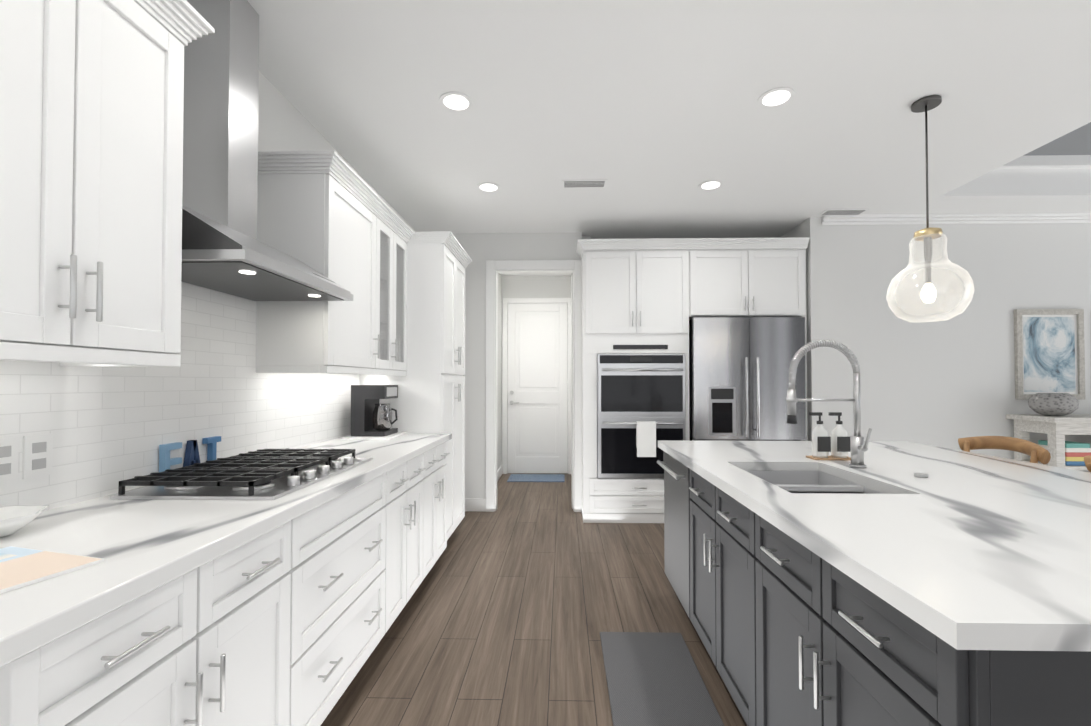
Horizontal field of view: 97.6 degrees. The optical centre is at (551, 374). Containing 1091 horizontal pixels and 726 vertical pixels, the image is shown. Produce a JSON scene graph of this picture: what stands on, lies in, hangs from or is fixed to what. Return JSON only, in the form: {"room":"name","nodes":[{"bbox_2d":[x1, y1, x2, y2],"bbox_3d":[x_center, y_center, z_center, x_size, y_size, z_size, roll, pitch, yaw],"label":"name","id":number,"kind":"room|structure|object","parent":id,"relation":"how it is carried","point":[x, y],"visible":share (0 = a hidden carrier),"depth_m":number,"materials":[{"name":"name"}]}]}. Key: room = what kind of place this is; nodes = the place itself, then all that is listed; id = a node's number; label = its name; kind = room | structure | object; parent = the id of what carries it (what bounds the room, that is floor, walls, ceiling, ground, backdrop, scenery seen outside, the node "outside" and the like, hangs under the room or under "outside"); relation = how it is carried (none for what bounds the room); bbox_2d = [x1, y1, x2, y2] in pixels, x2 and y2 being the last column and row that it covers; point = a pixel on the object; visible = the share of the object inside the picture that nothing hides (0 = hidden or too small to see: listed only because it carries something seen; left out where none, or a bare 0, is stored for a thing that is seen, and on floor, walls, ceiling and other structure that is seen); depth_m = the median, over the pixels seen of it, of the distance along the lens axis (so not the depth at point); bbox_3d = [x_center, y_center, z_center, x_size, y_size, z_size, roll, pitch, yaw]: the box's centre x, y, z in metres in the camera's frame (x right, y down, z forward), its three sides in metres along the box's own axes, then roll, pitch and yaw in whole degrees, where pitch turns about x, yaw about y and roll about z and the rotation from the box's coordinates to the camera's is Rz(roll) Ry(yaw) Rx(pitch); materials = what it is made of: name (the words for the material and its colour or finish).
{"room":"kitchen","nodes":[
{"label":"kitchen","id":0,"kind":"room"},
{"bbox_2d":[258,70,581,497],"bbox_3d":[-0.662,-0.096,0.929,1.750,2.780,7.920,0,-1,1],"label":"wall","id":1,"kind":"structure","parent":0,"point":[284,124],"depth_m":4.77,"materials":[{"name":"white paint"}]},
{"bbox_2d":[0,0,214,366],"bbox_3d":[-1.233,-0.544,1.089,0.398,1.030,0.720,0,-1,1],"label":"upper cabinet","id":2,"kind":"object","parent":1,"relation":"attached to","point":[91,134],"visible":1,"depth_m":1.12,"materials":[{"name":"white paint"}]},
{"bbox_2d":[0,282,358,510],"bbox_3d":[-1.408,-0.139,2.042,0.008,1.060,2.730,0,-1,1],"label":"tile backsplash","id":3,"kind":"structure","parent":1,"relation":"attached to","point":[109,428],"depth_m":1.76,"materials":[{"name":"white tile"}]},
{"bbox_2d":[0,436,26,482],"bbox_3d":[-1.418,0.221,1.231,0.008,0.115,0.070,0,-1,1],"label":"electrical outlet plate","id":4,"kind":"object","parent":3,"relation":"attached to","point":[9,447],"depth_m":1.25,"materials":[{"name":"white plastic"}]},
{"bbox_2d":[25,433,52,478],"bbox_3d":[-1.417,0.222,1.317,0.008,0.115,0.070,0,-1,1],"label":"electrical outlet plate","id":5,"kind":"object","parent":3,"relation":"attached to","point":[37,455],"depth_m":1.31,"materials":[{"name":"white plastic"}]},
{"bbox_2d":[181,0,352,300],"bbox_3d":[-1.176,-0.907,1.864,0.478,1.124,0.760,0,-1,1],"label":"range hood","id":6,"kind":"object","parent":1,"relation":"attached to","point":[224,251],"visible":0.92,"depth_m":1.77,"materials":[{"name":"silver metal"}]},
{"bbox_2d":[256,151,414,375],"bbox_3d":[-1.194,-0.516,2.808,0.398,1.030,1.200,0,-1,1],"label":"upper cabinet","id":7,"kind":"object","parent":1,"relation":"attached to","point":[333,216],"visible":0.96,"depth_m":2.30,"materials":[{"name":"white paint"}]},
{"bbox_2d":[498,274,503,468],"bbox_3d":[-0.766,-0.017,5.857,0.120,2.780,1.930,0,-1,1],"label":"wall","id":8,"kind":"structure","parent":0,"point":[500,278],"depth_m":6.57,"materials":[{"name":"white paint"}]},
{"bbox_2d":[321,473,746,725],"bbox_3d":[3.483,1.357,1.778,10.000,0.100,9.850,0,-1,1],"label":"floor","id":9,"kind":"structure","parent":0,"point":[525,594],"depth_m":2.54,"materials":[{"name":"brown wood"}]},
{"bbox_2d":[0,516,299,725],"bbox_3d":[-1.113,0.856,1.064,0.638,0.880,0.760,0,-1,1],"label":"base cabinet","id":10,"kind":"object","parent":9,"relation":"on","point":[289,623],"depth_m":1.04,"materials":[{"name":"white paint"}]},
{"bbox_2d":[0,433,451,666],"bbox_3d":[-1.075,0.411,2.026,0.671,0.040,2.730,0,-1,1],"label":"countertop","id":11,"kind":"structure","parent":10,"relation":"on","point":[141,547],"depth_m":1.11,"materials":[{"name":"stone"}]},
{"bbox_2d":[0,505,48,536],"bbox_3d":[-1.308,0.351,1.101,0.200,0.050,0.195,0,-1,1],"label":"scalloped dish","id":12,"kind":"object","parent":11,"relation":"on","point":[14,518],"visible":1,"depth_m":1.15,"materials":[{"name":"white ceramic"}]},
{"bbox_2d":[0,546,104,593],"bbox_3d":[-1.058,0.369,0.890,0.280,0.007,0.210,0,-1,15],"label":"books","id":13,"kind":"object","parent":11,"relation":"on","point":[20,567],"visible":0.96,"depth_m":0.92,"materials":[{"name":"white paper"}]},
{"bbox_2d":[159,436,220,471],"bbox_3d":[-1.393,0.320,1.850,0.022,0.135,0.281,0,-1,1],"label":"decor","id":14,"kind":"object","parent":11,"relation":"on","point":[191,457],"visible":0.54,"depth_m":1.83,"materials":[{"name":"blue paint"}]},
{"bbox_2d":[110,448,372,499],"bbox_3d":[-1.097,0.360,1.842,0.510,0.056,0.760,0,-1,1],"label":"gas cooktop","id":15,"kind":"object","parent":11,"relation":"in","point":[266,474],"visible":1,"depth_m":1.60,"materials":[{"name":"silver metal"}]},
{"bbox_2d":[341,385,407,439],"bbox_3d":[-1.176,0.238,3.196,0.300,0.342,0.380,0,-1,1],"label":"coffee maker","id":16,"kind":"object","parent":11,"relation":"on","point":[371,417],"visible":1,"depth_m":3.08,"materials":[{"name":"black plastic"}]},
{"bbox_2d":[300,467,395,725],"bbox_3d":[-1.096,0.868,1.829,0.638,0.880,0.892,0,-1,1],"label":"base cabinet","id":17,"kind":"object","parent":9,"relation":"on","point":[348,541],"depth_m":1.79,"materials":[{"name":"white paint"}]},
{"bbox_2d":[396,451,427,617],"bbox_3d":[-1.080,0.880,2.539,0.638,0.880,0.651,0,-1,1],"label":"base cabinet","id":18,"kind":"object","parent":9,"relation":"on","point":[412,475],"depth_m":2.58,"materials":[{"name":"white paint"}]},
{"bbox_2d":[359,231,471,539],"bbox_3d":[-1.042,0.160,3.801,0.658,2.360,0.807,0,-1,1],"label":"pantry cabinet","id":19,"kind":"object","parent":9,"relation":"on","point":[431,393],"visible":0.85,"depth_m":3.41,"materials":[{"name":"white paint"}]},
{"bbox_2d":[428,441,447,572],"bbox_3d":[-1.068,0.888,3.063,0.638,0.880,0.641,0,-1,1],"label":"base cabinet","id":20,"kind":"object","parent":9,"relation":"on","point":[437,456],"depth_m":3.09,"materials":[{"name":"white paint"}]},
{"bbox_2d":[507,474,564,481],"bbox_3d":[-0.204,1.375,6.367,0.740,0.012,0.460,0,-1,1],"label":"door mat","id":21,"kind":"object","parent":9,"relation":"on","point":[536,478],"visible":1,"depth_m":6.31,"materials":[{"name":"blue fabric"}]},
{"bbox_2d":[600,632,723,725],"bbox_3d":[0.435,1.302,1.872,0.410,0.014,1.100,0,-1,1],"label":"kitchen mat","id":22,"kind":"object","parent":9,"relation":"on","point":[654,679],"visible":0.94,"depth_m":2.01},
{"bbox_2d":[661,451,684,609],"bbox_3d":[1.230,0.881,2.591,1.102,0.880,0.641,0,-1,1],"label":"dishwasher","id":23,"kind":"object","parent":9,"relation":"on","point":[674,474],"depth_m":2.63,"materials":[{"name":"grey metal"}]},
{"bbox_2d":[576,237,809,522],"bbox_3d":[1.283,0.061,4.638,2.087,2.585,0.688,0,-1,1],"label":"tall cabinet","id":24,"kind":"object","parent":9,"relation":"on","point":[648,296],"visible":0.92,"depth_m":4.37,"materials":[{"name":"white paint"}]},
{"bbox_2d":[597,354,684,477],"bbox_3d":[0.821,0.377,4.587,0.798,1.130,0.645,0,-1,1],"label":"double wall oven","id":25,"kind":"object","parent":24,"relation":"in","point":[640,405],"visible":0.94,"depth_m":4.33,"materials":[{"name":"silver metal"}]},
{"bbox_2d":[685,467,740,712],"bbox_3d":[1.215,0.870,1.902,1.102,0.880,0.862,0,-1,1],"label":"base cabinet","id":26,"kind":"object","parent":9,"relation":"on","point":[712,519],"depth_m":1.93,"materials":[{"name":"grey paint"}]},
{"bbox_2d":[689,317,805,440],"bbox_3d":[1.775,0.419,4.556,0.990,1.865,0.723,0,-1,1],"label":"refrigerator","id":27,"kind":"object","parent":9,"relation":"on","point":[739,369],"visible":0.5,"depth_m":4.27,"materials":[{"name":"silver metal"}]},
{"bbox_2d":[741,507,1090,725],"bbox_3d":[1.198,0.858,1.158,1.102,0.880,0.871,0,-1,1],"label":"base cabinet","id":28,"kind":"object","parent":9,"relation":"on","point":[838,577],"depth_m":1.03,"materials":[{"name":"grey paint"}]},
{"bbox_2d":[658,439,1090,654],"bbox_3d":[1.387,0.408,1.820,1.514,0.040,2.250,0,-1,1],"label":"countertop","id":29,"kind":"structure","parent":28,"relation":"on","point":[987,554],"depth_m":1.17,"materials":[{"name":"white stone"}]},
{"bbox_2d":[745,467,880,490],"bbox_3d":[0.992,0.534,1.852,0.439,0.234,0.644,0,-1,1],"label":"sink","id":30,"kind":"object","parent":29,"relation":"in","point":[795,478],"depth_m":2.16,"materials":[{"name":"silver metal"}]},
{"bbox_2d":[786,339,872,466],"bbox_3d":[1.166,0.120,2.015,0.328,0.540,0.103,0,-1,1],"label":"faucet","id":31,"kind":"object","parent":29,"relation":"on","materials":[{"name":"silver metal"}]},
{"bbox_2d":[958,436,1050,463],"bbox_3d":[2.083,0.816,2.413,0.507,1.006,0.487,0,-1,1],"label":"bar stool","id":32,"kind":"object","parent":9,"relation":"on","point":[1037,453],"visible":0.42,"depth_m":2.41,"materials":[{"name":"brown wood"}]},
{"bbox_2d":[1006,414,1090,469],"bbox_3d":[4.773,0.843,3.993,1.520,1.000,0.420,0,-1,1],"label":"console table","id":33,"kind":"object","parent":9,"relation":"on","point":[1062,451],"visible":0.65,"depth_m":3.87,"materials":[{"name":"white wood"}]},
{"bbox_2d":[1028,393,1078,415],"bbox_3d":[4.203,0.247,4.005,0.300,0.190,0.300,0,-1,1],"label":"bowl","id":34,"kind":"object","parent":33,"relation":"on","point":[1054,404],"visible":1,"depth_m":3.92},
{"bbox_2d":[1084,456,1090,471],"bbox_3d":[2.068,0.806,1.774,0.507,1.006,0.487,0,-1,1],"label":"bar stool","id":35,"kind":"object","parent":9,"relation":"on","point":[1087,460],"visible":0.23,"depth_m":2.00,"materials":[{"name":"brown wood"}]},
{"bbox_2d":[504,276,570,473],"bbox_3d":[-0.176,-0.003,6.759,1.020,2.780,0.100,0,-1,1],"label":"wall","id":36,"kind":"structure","parent":0,"point":[534,286],"depth_m":6.73,"materials":[{"name":"white paint"}]},
{"bbox_2d":[508,303,567,472],"bbox_3d":[-0.202,0.183,6.689,0.842,2.386,0.094,0,-1,1],"label":"hallway door","id":37,"kind":"structure","parent":36,"relation":"in","point":[537,387],"depth_m":6.70,"materials":[{"name":"white wood"}]},
{"bbox_2d":[247,0,1090,275],"bbox_3d":[3.483,-1.662,1.826,10.000,0.380,9.850,0,-1,1],"label":"ceiling","id":38,"kind":"structure","parent":0,"point":[655,113],"depth_m":2.60,"materials":[{"name":"white paint"}]},
{"bbox_2d":[439,92,472,111],"bbox_3d":[-0.511,-1.456,2.548,0.175,0.006,0.175,0,-1,-5],"label":"recessed light","id":39,"kind":"object","parent":38,"relation":"in","point":[462,102],"depth_m":2.54,"materials":[{"name":"white plastic"}]},
{"bbox_2d":[477,182,499,191],"bbox_3d":[-0.486,-1.438,3.658,0.175,0.006,0.175,0,-1,-5],"label":"recessed light","id":40,"kind":"object","parent":38,"relation":"in","point":[485,186],"depth_m":3.65,"materials":[{"name":"white plastic"}]},
{"bbox_2d":[562,179,607,187],"bbox_3d":[0.242,-1.438,3.591,0.340,0.007,0.130,0,-1,1],"label":"ceiling vent","id":41,"kind":"object","parent":38,"relation":"in","point":[584,183],"depth_m":3.58,"materials":[{"name":"white metal"}]},
{"bbox_2d":[699,180,722,189],"bbox_3d":[1.203,-1.438,3.620,0.175,0.006,0.175,0,-1,-5],"label":"recessed light","id":42,"kind":"object","parent":38,"relation":"in","point":[711,184],"depth_m":3.62,"materials":[{"name":"white"}]},
{"bbox_2d":[758,87,794,107],"bbox_3d":[1.178,-1.456,2.510,0.175,0.006,0.175,0,-1,-5],"label":"recessed light","id":43,"kind":"object","parent":38,"relation":"in","point":[776,97],"depth_m":2.50,"materials":[{"name":"white plastic"}]},
{"bbox_2d":[819,209,868,214],"bbox_3d":[2.557,-1.429,4.189,0.360,0.007,0.130,0,-1,1],"label":"ceiling vent","id":44,"kind":"object","parent":38,"relation":"in","point":[828,211],"depth_m":4.16,"materials":[{"name":"white metal"}]},
{"bbox_2d":[886,95,974,322],"bbox_3d":[2.000,-0.872,2.542,0.368,1.173,0.368,0,-1,1],"label":"globe pendant light","id":45,"kind":"object","parent":38,"relation":"hanging from","point":[926,236],"visible":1,"depth_m":2.52,"materials":[{"name":"clear glass"}]},
{"bbox_2d":[571,217,1090,508],"bbox_3d":[4.372,-0.037,4.636,8.350,2.780,0.760,0,-1,1],"label":"wall","id":46,"kind":"structure","parent":0,"point":[949,383],"depth_m":4.28,"materials":[{"name":"white paint"}]},
{"bbox_2d":[465,213,1090,511],"bbox_3d":[3.613,-0.026,5.343,9.900,2.780,2.560,0,-1,1],"label":"trim molding","id":47,"kind":"structure","parent":46,"relation":"attached to","point":[493,472],"depth_m":4.74,"materials":[{"name":"white wood"}]},
{"bbox_2d":[1014,309,1084,399],"bbox_3d":[4.418,-0.183,4.240,0.580,0.800,0.030,0,-1,1],"label":"picture frame","id":48,"kind":"object","parent":46,"relation":"attached to","point":[1049,349],"visible":0.96,"depth_m":4.24,"materials":[{"name":"white"}]}
]}

